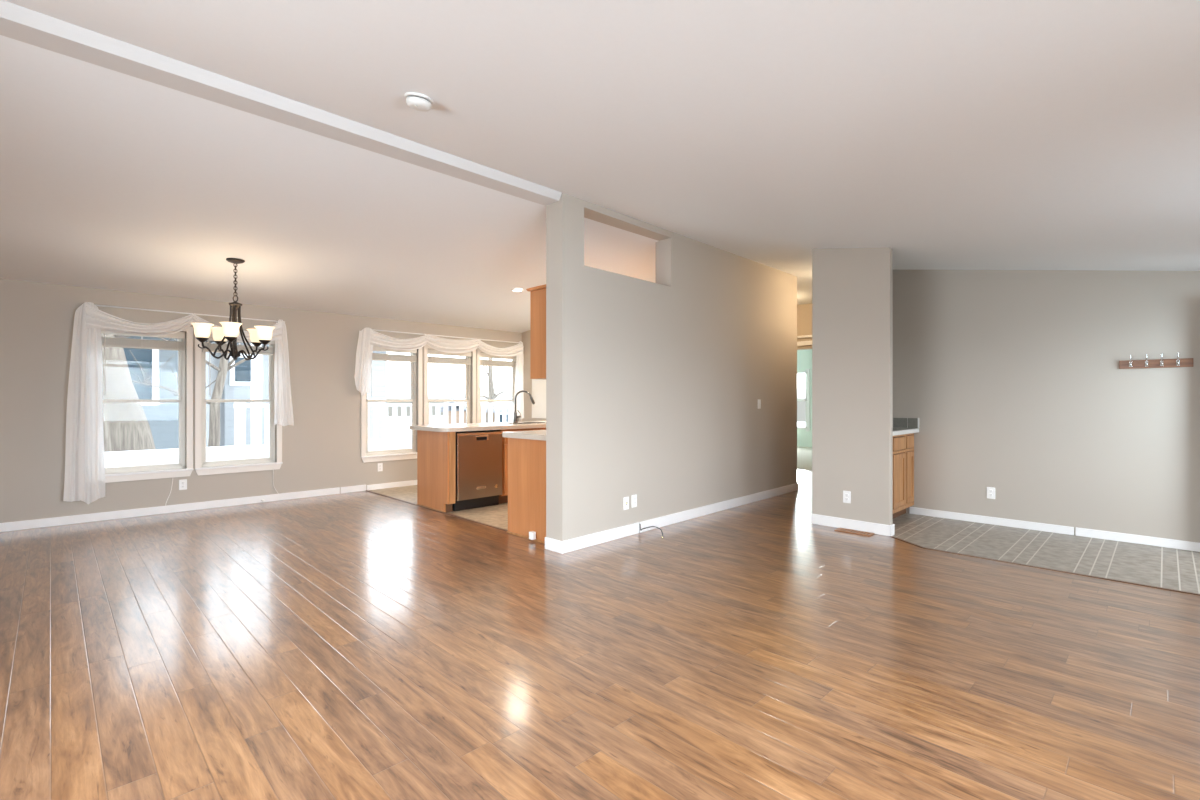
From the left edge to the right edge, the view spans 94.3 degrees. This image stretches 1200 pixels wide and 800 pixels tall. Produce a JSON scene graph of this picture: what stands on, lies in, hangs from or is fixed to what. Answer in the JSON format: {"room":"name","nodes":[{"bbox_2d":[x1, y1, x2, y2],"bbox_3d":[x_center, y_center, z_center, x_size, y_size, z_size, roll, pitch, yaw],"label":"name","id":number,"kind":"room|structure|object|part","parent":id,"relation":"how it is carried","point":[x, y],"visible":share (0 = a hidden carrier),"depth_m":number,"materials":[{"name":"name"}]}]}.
{"room":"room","nodes":[
{"label":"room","id":0,"kind":"room"},
{"bbox_2d":[0,278,521,522],"bbox_3d":[-4.077,0.005,6.948,7.850,2.610,0.140,0,0,-45],"label":"wall","id":1,"kind":"structure","parent":0,"point":[322,449],"depth_m":6.21,"materials":[{"name":"beige paint"}]},
{"bbox_2d":[103,322,192,482],"bbox_3d":[-4.967,0.015,6.037,0.893,1.690,0.157,0,0,-45],"label":"window","id":2,"kind":"structure","parent":1,"relation":"in","point":[184,468],"depth_m":6.27,"materials":[{"name":"paint"}]},
{"bbox_3d":[-5.009,-0.357,6.081,0.713,0.765,0.030,0,0,-45],"label":"sash","id":3,"kind":"part","parent":2,"relation":"part of","materials":[{"name":"plastic"}]},
{"bbox_3d":[-4.986,0.370,6.056,0.713,0.750,0.030,0,0,-45],"label":"sash","id":4,"kind":"part","parent":2,"relation":"part of","materials":[{"name":"plastic"}]},
{"bbox_2d":[101,330,184,351],"bbox_3d":[-4.951,-0.406,6.021,0.744,0.712,0.054,0,0,-45],"label":"window blind","id":5,"kind":"object","parent":2,"relation":"attached to","point":[141,343],"visible":0.67,"depth_m":6.02,"materials":[{"name":"fabric"}]},
{"bbox_3d":[-4.954,-0.565,6.024,0.736,0.019,0.036,0,0,-45],"label":"rail","id":6,"kind":"part","parent":5,"relation":"part of","materials":[{"name":"white plastic"}]},
{"bbox_3d":[-4.944,0.783,6.014,0.893,0.020,0.092,0,0,-45],"label":"sill","id":7,"kind":"part","parent":2,"relation":"part of","materials":[{"name":"white paint"}]},
{"bbox_3d":[-4.928,-0.025,5.998,0.889,1.610,0.018,0,0,-45],"label":"casing","id":8,"kind":"part","parent":2,"relation":"part of","materials":[{"name":"paint"}]},
{"bbox_2d":[179,479,186,489],"bbox_3d":[-4.678,0.950,6.250,0.072,0.116,0.010,0,0,-45],"label":"wall outlet","id":9,"kind":"object","parent":1,"relation":"attached to","point":[182,483],"visible":1,"depth_m":6.25,"materials":[{"name":"plastic"}]},
{"bbox_2d":[96,305,284,322],"bbox_3d":[-4.582,-0.965,6.282,1.841,0.016,0.097,0,0,-45],"label":"curtain rod","id":10,"kind":"object","parent":1,"relation":"attached to","point":[96,305],"visible":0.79,"depth_m":6.13,"materials":[{"name":"white paint"}]},
{"bbox_2d":[63,302,293,503],"bbox_3d":[-4.551,0.030,6.214,2.070,2.041,0.080,0,0,-45],"label":"curtain","id":11,"kind":"object","parent":10,"relation":"hanging from","point":[84,480],"visible":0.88,"depth_m":5.64,"materials":[{"name":"white fabric"}]},
{"bbox_2d":[0,480,416,531],"bbox_3d":[-4.040,1.208,6.876,7.500,0.085,0.014,0,0,-45],"label":"baseboard","id":12,"kind":"structure","parent":1,"relation":"attached to","point":[65,520],"depth_m":6.24,"materials":[{"name":"white paint"}]},
{"bbox_2d":[195,330,282,475],"bbox_3d":[-4.321,0.015,6.674,0.893,1.690,0.157,0,0,-45],"label":"window","id":13,"kind":"structure","parent":1,"relation":"in","point":[202,467],"depth_m":6.53,"materials":[{"name":"paint"}]},
{"bbox_3d":[-4.364,-0.357,6.717,0.713,0.765,0.030,0,0,-45],"label":"sash","id":14,"kind":"part","parent":13,"relation":"part of","materials":[{"name":"plastic"}]},
{"bbox_3d":[-4.340,0.370,6.693,0.713,0.750,0.030,0,0,-45],"label":"sash","id":15,"kind":"part","parent":13,"relation":"part of","materials":[{"name":"plastic"}]},
{"bbox_2d":[202,336,274,354],"bbox_3d":[-4.305,-0.406,6.658,0.744,0.712,0.054,0,0,-45],"label":"window blind","id":16,"kind":"object","parent":13,"relation":"attached to","point":[211,346],"visible":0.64,"depth_m":6.66,"materials":[{"name":"fabric"}]},
{"bbox_3d":[-4.308,-0.565,6.661,0.736,0.019,0.036,0,0,-45],"label":"rail","id":17,"kind":"part","parent":16,"relation":"part of","materials":[{"name":"white plastic"}]},
{"bbox_3d":[-4.298,0.783,6.651,0.893,0.020,0.092,0,0,-45],"label":"sill","id":18,"kind":"part","parent":13,"relation":"part of","materials":[{"name":"white paint"}]},
{"bbox_2d":[378,463,382,471],"bbox_3d":[-3.086,0.945,7.819,0.072,0.116,0.010,0,0,-45],"label":"wall outlet","id":19,"kind":"object","parent":1,"relation":"attached to","point":[380,465],"visible":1,"depth_m":7.82,"materials":[{"name":"plastic"}]},
{"bbox_2d":[361,348,421,462],"bbox_3d":[-2.993,0.015,7.984,0.893,1.690,0.157,0,0,-45],"label":"window","id":20,"kind":"structure","parent":1,"relation":"in","point":[409,453],"depth_m":8.05,"materials":[{"name":"paint"}]},
{"bbox_3d":[-2.970,0.783,7.961,0.893,0.020,0.092,0,0,-45],"label":"sill","id":21,"kind":"part","parent":20,"relation":"part of","materials":[{"name":"white paint"}]},
{"bbox_3d":[-3.035,-0.357,8.027,0.713,0.765,0.030,0,0,-45],"label":"sash","id":22,"kind":"part","parent":20,"relation":"part of","materials":[{"name":"plastic"}]},
{"bbox_3d":[-3.011,0.370,8.003,0.713,0.750,0.030,0,0,-45],"label":"sash","id":23,"kind":"part","parent":20,"relation":"part of","materials":[{"name":"plastic"}]},
{"bbox_2d":[371,345,416,395],"bbox_3d":[-2.976,-0.406,7.967,0.744,0.712,0.054,0,0,-45],"label":"window blind","id":24,"kind":"object","parent":20,"relation":"attached to","point":[375,356],"visible":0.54,"depth_m":7.96,"materials":[{"name":"fabric"}]},
{"bbox_3d":[-2.980,-0.565,7.971,0.736,0.019,0.036,0,0,-45],"label":"rail","id":25,"kind":"part","parent":24,"relation":"part of","materials":[{"name":"white plastic"}]},
{"bbox_2d":[372,329,518,342],"bbox_3d":[-2.280,-0.965,8.552,2.656,0.016,0.097,0,0,-45],"label":"curtain rod","id":26,"kind":"object","parent":1,"relation":"attached to","point":[372,329],"visible":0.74,"depth_m":8.40,"materials":[{"name":"white paint"}]},
{"bbox_2d":[354,327,523,418],"bbox_3d":[-2.279,-0.335,8.447,2.832,1.310,0.077,0,0,-45],"label":"scarf","id":27,"kind":"object","parent":26,"relation":"hanging from","point":[367,338],"visible":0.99,"depth_m":8.15,"materials":[{"name":"white fabric"}]},
{"bbox_2d":[424,344,475,424],"bbox_3d":[-2.339,0.015,8.628,0.893,1.690,0.157,0,0,-45],"label":"window","id":28,"kind":"structure","parent":1,"relation":"in","point":[467,400],"depth_m":8.86,"materials":[{"name":"paint"}]},
{"bbox_3d":[-2.357,0.370,8.647,0.713,0.750,0.030,0,0,-45],"label":"sash","id":29,"kind":"part","parent":28,"relation":"part of","materials":[{"name":"plastic"}]},
{"bbox_2d":[428,349,470,396],"bbox_3d":[-2.322,-0.406,8.612,0.744,0.712,0.054,0,0,-45],"label":"window blind","id":30,"kind":"object","parent":28,"relation":"attached to","point":[438,360],"visible":0.98,"depth_m":8.56,"materials":[{"name":"fabric"}]},
{"bbox_3d":[-2.326,-0.565,8.615,0.736,0.019,0.036,0,0,-45],"label":"rail","id":31,"kind":"part","parent":30,"relation":"part of","materials":[{"name":"white plastic"}]},
{"bbox_3d":[-2.369,0.003,8.659,0.773,1.545,0.070,0,0,-45],"label":"frame","id":32,"kind":"part","parent":28,"relation":"part of","materials":[{"name":"plastic"}]},
{"bbox_3d":[-2.381,-0.357,8.671,0.713,0.765,0.030,0,0,-45],"label":"sash","id":33,"kind":"part","parent":28,"relation":"part of","materials":[{"name":"plastic"}]},
{"bbox_2d":[477,348,521,422],"bbox_3d":[-1.692,0.015,9.266,0.893,1.690,0.157,0,0,-45],"label":"window","id":34,"kind":"structure","parent":1,"relation":"in","point":[479,401],"depth_m":8.94,"materials":[{"name":"paint"}]},
{"bbox_3d":[-1.711,0.370,9.285,0.713,0.750,0.030,0,0,-45],"label":"sash","id":35,"kind":"part","parent":34,"relation":"part of","materials":[{"name":"plastic"}]},
{"bbox_2d":[480,353,516,396],"bbox_3d":[-1.676,-0.406,9.249,0.744,0.712,0.054,0,0,-45],"label":"window blind","id":36,"kind":"object","parent":34,"relation":"attached to","point":[497,363],"visible":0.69,"depth_m":9.21,"materials":[{"name":"fabric"}]},
{"bbox_3d":[-1.679,-0.565,9.253,0.736,0.019,0.036,0,0,-45],"label":"rail","id":37,"kind":"part","parent":36,"relation":"part of","materials":[{"name":"white"}]},
{"bbox_3d":[-1.735,-0.357,9.309,0.713,0.765,0.030,0,0,-45],"label":"sash","id":38,"kind":"part","parent":34,"relation":"part of","materials":[{"name":"plastic"}]},
{"bbox_3d":[-1.723,0.003,9.297,0.773,1.545,0.070,0,0,-45],"label":"frame","id":39,"kind":"part","parent":34,"relation":"part of","materials":[{"name":"plastic"}]},
{"bbox_2d":[0,35,657,332],"bbox_3d":[-2.110,-1.460,6.008,9.330,0.657,4.280,0,0,-45],"label":"ceiling","id":40,"kind":"structure","parent":0,"point":[110,179],"depth_m":4.44,"materials":[{"name":"white paint"}]},
{"bbox_2d":[191,258,274,360],"bbox_3d":[-3.492,-0.857,5.294,0.651,0.954,0.672,0,0,-45],"label":"chandelier","id":41,"kind":"object","parent":40,"relation":"hanging from","point":[229,331],"visible":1,"depth_m":5.29,"materials":[{"name":"black metal"}]},
{"bbox_3d":[-3.663,-0.636,5.130,0.178,0.129,0.178,0,0,-45],"label":"lamp shade","id":42,"kind":"part","parent":41,"relation":"part of","materials":[{"name":"white glass"}]},
{"bbox_3d":[-3.587,-0.649,5.202,0.277,0.526,0.017,0,0,-44],"label":"arm","id":43,"kind":"part","parent":41,"relation":"part of","materials":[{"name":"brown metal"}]},
{"bbox_3d":[-3.703,-0.636,5.433,0.178,0.129,0.178,0,0,-45],"label":"lamp shade","id":44,"kind":"part","parent":41,"relation":"part of","materials":[{"name":"white glass"}]},
{"bbox_3d":[-3.612,-0.649,5.383,0.277,0.526,0.017,0,0,28],"label":"arm","id":45,"kind":"part","parent":41,"relation":"part of","materials":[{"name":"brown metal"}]},
{"bbox_3d":[-3.362,-0.636,5.075,0.178,0.129,0.178,0,0,-45],"label":"lamp shade","id":46,"kind":"part","parent":41,"relation":"part of","materials":[{"name":"white glass"}]},
{"bbox_3d":[-3.407,-0.649,5.168,0.017,0.526,0.277,0,0,-26],"label":"arm","id":47,"kind":"part","parent":41,"relation":"part of","materials":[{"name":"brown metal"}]},
{"bbox_3d":[-3.474,-1.148,5.309,0.026,0.320,0.026,0,0,0],"label":"chain","id":48,"kind":"part","parent":41,"relation":"part of","materials":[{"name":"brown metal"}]},
{"bbox_3d":[-3.474,-0.661,5.309,0.110,0.562,0.110,0,0,-45],"label":"stem","id":49,"kind":"part","parent":41,"relation":"part of","materials":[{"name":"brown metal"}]},
{"bbox_3d":[-3.446,-0.649,5.463,0.017,0.526,0.277,0,0,10],"label":"arm","id":50,"kind":"part","parent":41,"relation":"part of","materials":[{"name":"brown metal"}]},
{"bbox_3d":[-3.320,-0.649,5.330,0.277,0.526,0.017,0,0,-8],"label":"arm","id":51,"kind":"part","parent":41,"relation":"part of","materials":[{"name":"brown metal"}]},
{"bbox_3d":[-3.428,-0.636,5.565,0.178,0.129,0.178,0,0,-45],"label":"lamp shade","id":52,"kind":"part","parent":41,"relation":"part of","materials":[{"name":"white glass"}]},
{"bbox_3d":[-3.217,-0.636,5.343,0.178,0.129,0.178,0,0,-45],"label":"lamp shade","id":53,"kind":"part","parent":41,"relation":"part of","materials":[{"name":"white glass"}]},
{"bbox_2d":[510,289,523,291],"bbox_3d":[-1.044,-1.381,7.027,0.170,0.013,0.170,0,0,-45],"label":"recessed light","id":54,"kind":"object","parent":40,"relation":"in","point":[512,290],"visible":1,"depth_m":7.01,"materials":[{"name":"white paint"}]},
{"bbox_2d":[522,330,545,421],"bbox_3d":[0.134,-0.195,8.136,0.125,3.010,4.080,0,0,-45],"label":"wall","id":55,"kind":"structure","parent":0,"point":[525,335],"depth_m":9.43,"materials":[{"name":"paint"}]},
{"bbox_2d":[532,379,545,417],"bbox_3d":[-0.492,-0.025,8.678,0.007,0.650,1.850,0,0,-45],"label":"backsplash","id":56,"kind":"structure","parent":55,"relation":"attached to","point":[538,385],"depth_m":9.18,"materials":[{"name":"beige tile"}]},
{"bbox_2d":[0,446,1199,799],"bbox_3d":[2.100,1.279,6.880,16.550,0.062,9.150,0,0,-45],"label":"floor","id":57,"kind":"structure","parent":0,"point":[361,645],"depth_m":2.67,"materials":[{"name":"laminate"}]},
{"bbox_2d":[417,430,455,511],"bbox_3d":[-0.993,0.800,7.303,2.640,0.900,0.723,0,0,-45],"label":"base cabinet","id":58,"kind":"object","parent":57,"relation":"on","point":[436,451],"visible":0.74,"depth_m":6.31,"materials":[{"name":"brown wood"}]},
{"bbox_3d":[-1.958,1.242,6.411,0.012,0.016,0.640,0,0,-45],"label":"shoe moulding","id":59,"kind":"part","parent":58,"relation":"part of","materials":[{"name":"brown wood"}]},
{"bbox_2d":[409,421,545,431],"bbox_3d":[-1.039,0.328,7.303,2.705,0.045,0.860,0,0,-45],"label":"countertop","id":60,"kind":"structure","parent":58,"relation":"on","point":[469,426],"depth_m":6.57,"materials":[{"name":"beige laminate"}]},
{"bbox_2d":[495,422,545,430],"bbox_3d":[-0.956,0.400,7.272,0.680,0.201,0.470,0,0,-45],"label":"sink","id":61,"kind":"object","parent":60,"relation":"in","point":[513,423],"visible":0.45,"depth_m":7.40,"materials":[{"name":"silver metal"}]},
{"bbox_2d":[513,390,534,421],"bbox_3d":[-1.033,0.086,7.595,0.293,0.437,0.060,0,0,-10],"label":"faucet","id":62,"kind":"object","parent":60,"relation":"on","point":[531,397],"visible":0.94,"depth_m":7.57,"materials":[{"name":"silver metal"}]},
{"bbox_3d":[-1.047,0.021,7.588,0.229,0.307,0.025,0,0,-8],"label":"spout","id":63,"kind":"part","parent":62,"relation":"part of","materials":[{"name":"silver metal"}]},
{"bbox_2d":[366,490,507,530],"bbox_3d":[-1.806,1.247,6.248,0.030,0.006,4.035,0,0,-45],"label":"trim","id":64,"kind":"structure","parent":57,"relation":"on","point":[366,490],"depth_m":6.12,"materials":[{"name":"brown wood"}]},
{"bbox_2d":[453,430,501,510],"bbox_3d":[-1.607,0.807,6.646,0.600,0.885,0.678,0,0,-45],"label":"dishwasher","id":65,"kind":"object","parent":57,"relation":"on","point":[478,453],"visible":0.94,"depth_m":6.40,"materials":[{"name":"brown metal"}]},
{"bbox_2d":[499,428,545,503],"bbox_3d":[-0.723,0.800,7.550,1.900,0.900,0.692,0,0,-45],"label":"base cabinet","id":66,"kind":"object","parent":57,"relation":"on","point":[503,498],"visible":0.19,"depth_m":6.67,"materials":[{"name":"brown wood"}]},
{"bbox_3d":[-1.008,0.825,6.798,0.390,0.590,0.022,0,0,-45],"label":"door","id":67,"kind":"part","parent":66,"relation":"part of","materials":[{"name":"brown wood"}]},
{"bbox_3d":[-1.008,0.438,6.798,0.390,0.135,0.022,0,0,-45],"label":"drawer","id":68,"kind":"part","parent":66,"relation":"part of","materials":[{"name":"wood"}]},
{"bbox_2d":[507,438,545,543],"bbox_3d":[0.304,0.800,5.942,2.664,0.900,0.677,0,0,-45],"label":"base cabinet","id":69,"kind":"object","parent":57,"relation":"on","point":[526,457],"visible":0.14,"depth_m":5.04,"materials":[{"name":"brown wood"}]},
{"bbox_2d":[502,430,545,440],"bbox_3d":[0.285,0.326,5.957,2.710,0.048,0.725,0,0,-45],"label":"countertop","id":70,"kind":"structure","parent":69,"relation":"on","point":[533,434],"depth_m":5.06,"materials":[{"name":"beige laminate"}]},
{"bbox_3d":[-0.643,1.242,5.015,0.014,0.016,0.665,0,0,-45],"label":"shoe moulding","id":71,"kind":"part","parent":69,"relation":"part of","materials":[{"name":"brown wood"}]},
{"bbox_2d":[529,531,535,539],"bbox_3d":[-0.601,1.198,4.927,0.050,0.067,0.050,0,0,-45],"label":"wall outlet","id":72,"kind":"object","parent":69,"relation":"attached to","point":[532,535],"visible":1,"depth_m":4.91,"materials":[{"name":"white plastic"}]},
{"bbox_2d":[640,524,662,537],"bbox_3d":[0.506,1.207,5.170,0.125,0.085,0.288,0,0,-45],"label":"coaxial cable","id":73,"kind":"object","parent":57,"relation":"on","point":[640,524],"visible":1,"depth_m":5.22,"materials":[{"name":"black plastic"}]},
{"bbox_2d":[834,528,874,535],"bbox_3d":[2.399,1.245,5.258,0.130,0.010,0.320,0,0,-45],"label":"floor vent","id":74,"kind":"object","parent":57,"relation":"in","point":[845,530],"visible":1,"depth_m":5.25,"materials":[{"name":"brown wood"}]},
{"bbox_2d":[893,433,913,518],"bbox_3d":[2.869,0.802,5.856,1.160,0.895,0.464,0,0,-45],"label":"base cabinet","id":75,"kind":"object","parent":57,"relation":"on","point":[903,445],"visible":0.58,"depth_m":5.85,"materials":[{"name":"brown wood"}]},
{"bbox_3d":[3.091,0.452,5.760,0.364,0.131,0.016,0,0,-45],"label":"drawer","id":76,"kind":"part","parent":75,"relation":"part of","materials":[{"name":"brown wood"}]},
{"bbox_3d":[3.091,0.830,5.760,0.364,0.544,0.016,0,0,-45],"label":"door","id":77,"kind":"part","parent":75,"relation":"part of","materials":[{"name":"brown wood"}]},
{"bbox_2d":[893,428,918,435],"bbox_3d":[2.884,0.332,5.840,1.168,0.043,0.508,0,0,-45],"label":"countertop","id":78,"kind":"structure","parent":75,"relation":"on","point":[908,431],"depth_m":5.75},
{"bbox_2d":[893,428,915,430],"bbox_3d":[2.867,0.309,5.837,1.120,0.002,0.488,0,0,-45],"label":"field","id":79,"kind":"object","parent":78,"relation":"on","point":[894,429],"visible":0.21,"depth_m":6.01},
{"bbox_3d":[3.342,0.452,6.008,0.229,0.131,0.016,0,0,-45],"label":"drawer","id":80,"kind":"part","parent":75,"relation":"part of","materials":[{"name":"brown wood"}]},
{"bbox_3d":[3.342,0.830,6.008,0.229,0.544,0.016,0,0,-45],"label":"door","id":81,"kind":"part","parent":75,"relation":"part of","materials":[{"name":"brown wood"}]},
{"bbox_2d":[890,536,1199,595],"bbox_3d":[3.417,1.247,4.020,0.222,0.006,2.622,0,0,-40],"label":"trim","id":82,"kind":"structure","parent":57,"relation":"on","point":[890,536],"depth_m":4.08,"materials":[{"name":"brown wood"}]},
{"bbox_2d":[3,0,1199,280],"bbox_3d":[1.829,-1.399,3.664,11.650,1.001,4.950,0,0,-45],"label":"ceiling","id":83,"kind":"structure","parent":0,"point":[940,134],"depth_m":2.51,"materials":[{"name":"white paint"}]},
{"bbox_2d":[0,0,561,205],"bbox_3d":[-2.079,-1.676,2.939,4.765,0.088,0.205,0,0,-45],"label":"ceiling beam","id":84,"kind":"structure","parent":83,"relation":"attached to","point":[19,23],"depth_m":3.00,"materials":[{"name":"paint"}]},
{"bbox_2d":[405,92,432,110],"bbox_3d":[-0.936,-1.542,2.883,0.140,0.074,0.140,0,0,-45],"label":"smoke detector","id":85,"kind":"object","parent":83,"relation":"attached to","point":[417,101],"visible":1,"depth_m":2.84,"materials":[{"name":"plastic"}]},
{"bbox_2d":[546,193,796,540],"bbox_3d":[1.143,-0.260,6.208,0.200,3.020,4.412,0,0,44],"label":"wall","id":86,"kind":"structure","parent":0,"point":[653,390],"depth_m":5.50,"materials":[{"name":"beige paint"}]},
{"bbox_2d":[526,284,545,378],"bbox_3d":[0.416,-0.595,5.821,2.675,0.810,0.363,0,0,-45],"label":"upper cabinet","id":87,"kind":"object","parent":86,"relation":"attached to","point":[538,293],"visible":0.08,"depth_m":4.92,"materials":[{"name":"brown wood"}]},
{"bbox_3d":[0.413,-0.988,5.824,2.675,0.025,0.355,0,0,-45],"label":"crown","id":88,"kind":"part","parent":87,"relation":"part of","materials":[{"name":"brown wood"}]},
{"bbox_2d":[623,497,628,509],"bbox_3d":[0.244,0.948,5.109,0.016,0.116,0.072,0,0,44],"label":"cable plate","id":89,"kind":"object","parent":86,"relation":"attached to","point":[625,499],"visible":1,"depth_m":5.10,"materials":[{"name":"white plastic"}]},
{"bbox_2d":[632,494,636,507],"bbox_3d":[0.321,0.942,5.193,0.010,0.116,0.072,0,0,44],"label":"wall outlet","id":90,"kind":"object","parent":86,"relation":"attached to","point":[634,497],"visible":1,"depth_m":5.19,"materials":[{"name":"plastic"}]},
{"bbox_2d":[545,483,798,553],"bbox_3d":[1.148,1.200,6.207,0.219,0.100,4.446,0,0,44],"label":"baseboard","id":91,"kind":"structure","parent":86,"relation":"attached to","point":[585,541],"depth_m":5.41,"materials":[{"name":"white paint"}]},
{"bbox_2d":[758,399,760,408],"bbox_3d":[1.989,0.050,6.937,0.018,0.116,0.072,0,0,44],"label":"light switch","id":92,"kind":"object","parent":86,"relation":"attached to","point":[759,400],"visible":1,"depth_m":6.94,"materials":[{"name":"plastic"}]},
{"bbox_2d":[797,349,811,446],"bbox_3d":[6.583,-0.170,13.791,0.140,2.960,5.600,0,0,-45],"label":"wall","id":93,"kind":"structure","parent":0,"point":[804,357],"depth_m":14.82,"materials":[{"name":"green paint"}]},
{"bbox_2d":[797,369,809,430],"bbox_3d":[5.160,0.000,15.156,0.090,1.660,1.140,0,0,-45],"label":"window","id":94,"kind":"structure","parent":93,"relation":"in","point":[807,371],"depth_m":14.75,"materials":[{"name":"white paint"}]},
{"bbox_2d":[797,303,811,349],"bbox_3d":[3.218,-0.220,10.474,0.110,3.060,5.600,0,0,-45],"label":"wall","id":95,"kind":"structure","parent":0,"point":[804,312],"depth_m":9.95,"materials":[{"name":"beige paint"}]},
{"bbox_2d":[797,335,811,345],"bbox_3d":[3.658,-1.060,9.925,0.035,0.180,1.200,0,0,-45],"label":"trim","id":96,"kind":"structure","parent":95,"relation":"attached to","point":[801,343],"depth_m":9.92,"materials":[{"name":"white paint"}]},
{"bbox_2d":[797,277,811,304],"bbox_3d":[2.940,-1.780,9.182,2.320,0.140,1.850,0,0,-45],"label":"ceiling","id":97,"kind":"structure","parent":0,"point":[804,286],"depth_m":8.78,"materials":[{"name":"white paint"}]},
{"bbox_2d":[812,247,892,524],"bbox_3d":[2.433,-0.165,5.406,0.075,2.830,0.736,0,0,-45],"label":"wall","id":98,"kind":"structure","parent":0,"point":[852,288],"depth_m":5.36,"materials":[{"name":"beige paint"}]},
{"bbox_2d":[843,491,850,502],"bbox_3d":[2.388,0.939,5.390,0.010,0.116,0.072,0,0,-45],"label":"wall outlet","id":99,"kind":"object","parent":98,"relation":"attached to","point":[846,494],"visible":1,"depth_m":5.39,"materials":[{"name":"plastic"}]},
{"bbox_2d":[811,514,894,535],"bbox_3d":[2.434,1.200,5.401,0.099,0.100,0.755,0,0,-45],"label":"baseboard","id":100,"kind":"structure","parent":98,"relation":"attached to","point":[881,529],"depth_m":5.34,"materials":[{"name":"white paint"}]},
{"bbox_2d":[893,270,1199,542],"bbox_3d":[4.316,-0.270,5.322,0.140,3.160,3.500,0,0,-45],"label":"wall","id":101,"kind":"structure","parent":0,"point":[1015,385],"depth_m":5.26,"materials":[{"name":"beige paint"}]},
{"bbox_2d":[893,418,918,427],"bbox_3d":[3.296,0.252,6.246,0.015,0.115,0.508,0,0,-45],"label":"backsplash","id":102,"kind":"structure","parent":101,"relation":"attached to","point":[897,422],"depth_m":6.15,"materials":[{"name":"grey tile"}]},
{"bbox_2d":[987,487,994,498],"bbox_3d":[3.933,0.936,5.604,0.010,0.116,0.072,0,0,-45],"label":"wall outlet","id":103,"kind":"object","parent":101,"relation":"attached to","point":[990,490],"visible":1,"depth_m":5.60,"materials":[{"name":"plastic"}]},
{"bbox_2d":[909,507,1199,551],"bbox_3d":[4.400,1.212,5.128,0.014,0.075,2.825,0,0,-45],"label":"baseboard","id":104,"kind":"structure","parent":101,"relation":"attached to","point":[1115,536],"depth_m":5.19,"materials":[{"name":"white paint"}]},
{"bbox_2d":[1119,352,1192,368],"bbox_3d":[4.729,-0.335,4.746,0.082,0.122,0.450,0,0,-45],"label":"coat rack","id":105,"kind":"object","parent":101,"relation":"attached to","point":[1182,362],"visible":1,"depth_m":4.75,"materials":[{"name":"brown wood"}]},
{"label":"outside","id":106,"kind":"structure","parent":0,"visible":0},
{"bbox_3d":[-3.864,1.435,8.548,12.500,0.130,1.800,0,0,-45],"label":"floor","id":107,"kind":"structure","parent":106,"visible":0},
{"bbox_2d":[251,344,261,444],"bbox_3d":[-5.196,-0.490,8.418,0.180,3.720,0.155,0,0,-45],"label":"porch post","id":108,"kind":"object","parent":107,"relation":"on","point":[256,364],"visible":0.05,"depth_m":8.38,"materials":[{"name":"white wood"}]},
{"bbox_2d":[104,402,512,467],"bbox_3d":[-4.355,0.685,9.047,12.500,1.370,0.120,0,0,-45],"label":"deck railing","id":109,"kind":"object","parent":107,"relation":"on","point":[240,450],"visible":0.25,"depth_m":8.27,"materials":[{"name":"white wood"}]},
{"bbox_3d":[-5.267,0.334,8.148,0.120,0.667,0.120,0,0,-45],"label":"post","id":110,"kind":"part","parent":109,"relation":"part of","materials":[{"name":"white wood"}]},
{"bbox_3d":[-4.355,1.018,9.047,12.500,0.703,0.060,0,0,-45],"label":"boarded panel","id":111,"kind":"part","parent":109,"relation":"part of","materials":[{"name":"white wood"}]},
{"bbox_3d":[-2.610,0.085,10.767,7.600,0.050,0.100,0,0,-45],"label":"rail","id":112,"kind":"part","parent":109,"relation":"part of","materials":[{"name":"white wood"}]},
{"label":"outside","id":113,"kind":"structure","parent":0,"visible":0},
{"bbox_2d":[388,416,805,437],"bbox_3d":[-18.511,2.000,29.460,75.000,0.300,52.050,0,0,-45],"label":"ground","id":114,"kind":"structure","parent":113,"point":[390,419],"depth_m":42.06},
{"bbox_2d":[101,334,155,451],"bbox_3d":[-7.732,-1.405,8.595,2.669,6.776,1.880,0,0,-45],"label":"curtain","id":115,"kind":"object","parent":114,"relation":"on","point":[126,427],"visible":0.04,"depth_m":8.59,"materials":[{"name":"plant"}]},
{"bbox_2d":[123,336,178,449],"bbox_3d":[-11.927,0.025,10.710,6.850,3.650,4.800,0,0,-45],"label":"house","id":116,"kind":"structure","parent":114,"relation":"on","point":[162,417],"depth_m":11.04,"materials":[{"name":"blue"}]},
{"bbox_3d":[-9.009,-0.500,10.762,0.560,1.000,0.018,0,0,-45],"label":"pane","id":117,"kind":"part","parent":116,"relation":"part of","materials":[{"name":"glass"}]},
{"bbox_2d":[129,338,266,446],"bbox_3d":[-7.155,-0.804,10.327,1.908,5.440,3.316,0,0,31],"label":"bare tree","id":118,"kind":"object","parent":114,"relation":"on","point":[224,366],"visible":0.17,"depth_m":10.31,"materials":[{"name":"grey plant"}]},
{"bbox_2d":[206,341,386,446],"bbox_3d":[-9.076,-0.100,16.329,4.800,3.900,4.800,0,0,-45],"label":"house","id":119,"kind":"structure","parent":114,"relation":"on","point":[237,385],"depth_m":14.07,"materials":[{"name":"grey"}]},
{"bbox_3d":[-8.768,-0.750,13.808,0.500,0.600,0.018,0,0,-45],"label":"pane","id":120,"kind":"part","parent":119,"relation":"part of","materials":[{"name":"glass"}]},
{"bbox_2d":[435,398,512,423],"bbox_3d":[-3.765,0.875,27.322,7.800,1.950,3.000,0,0,-45],"label":"deck railing","id":121,"kind":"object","parent":114,"relation":"on","point":[507,406],"visible":0.21,"depth_m":25.07,"materials":[{"name":"white wood"}]},
{"bbox_3d":[-4.409,0.900,25.127,0.600,0.500,0.018,0,0,-45],"label":"pane","id":122,"kind":"part","parent":121,"relation":"part of","materials":[{"name":"glass"}]},
{"bbox_2d":[480,358,511,422],"bbox_3d":[-3.503,-1.270,17.145,3.265,6.350,1.750,0,0,-26],"label":"bare tree","id":123,"kind":"object","parent":114,"relation":"on","point":[492,393],"visible":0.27,"depth_m":17.11,"materials":[{"name":"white plant"}]}
]}

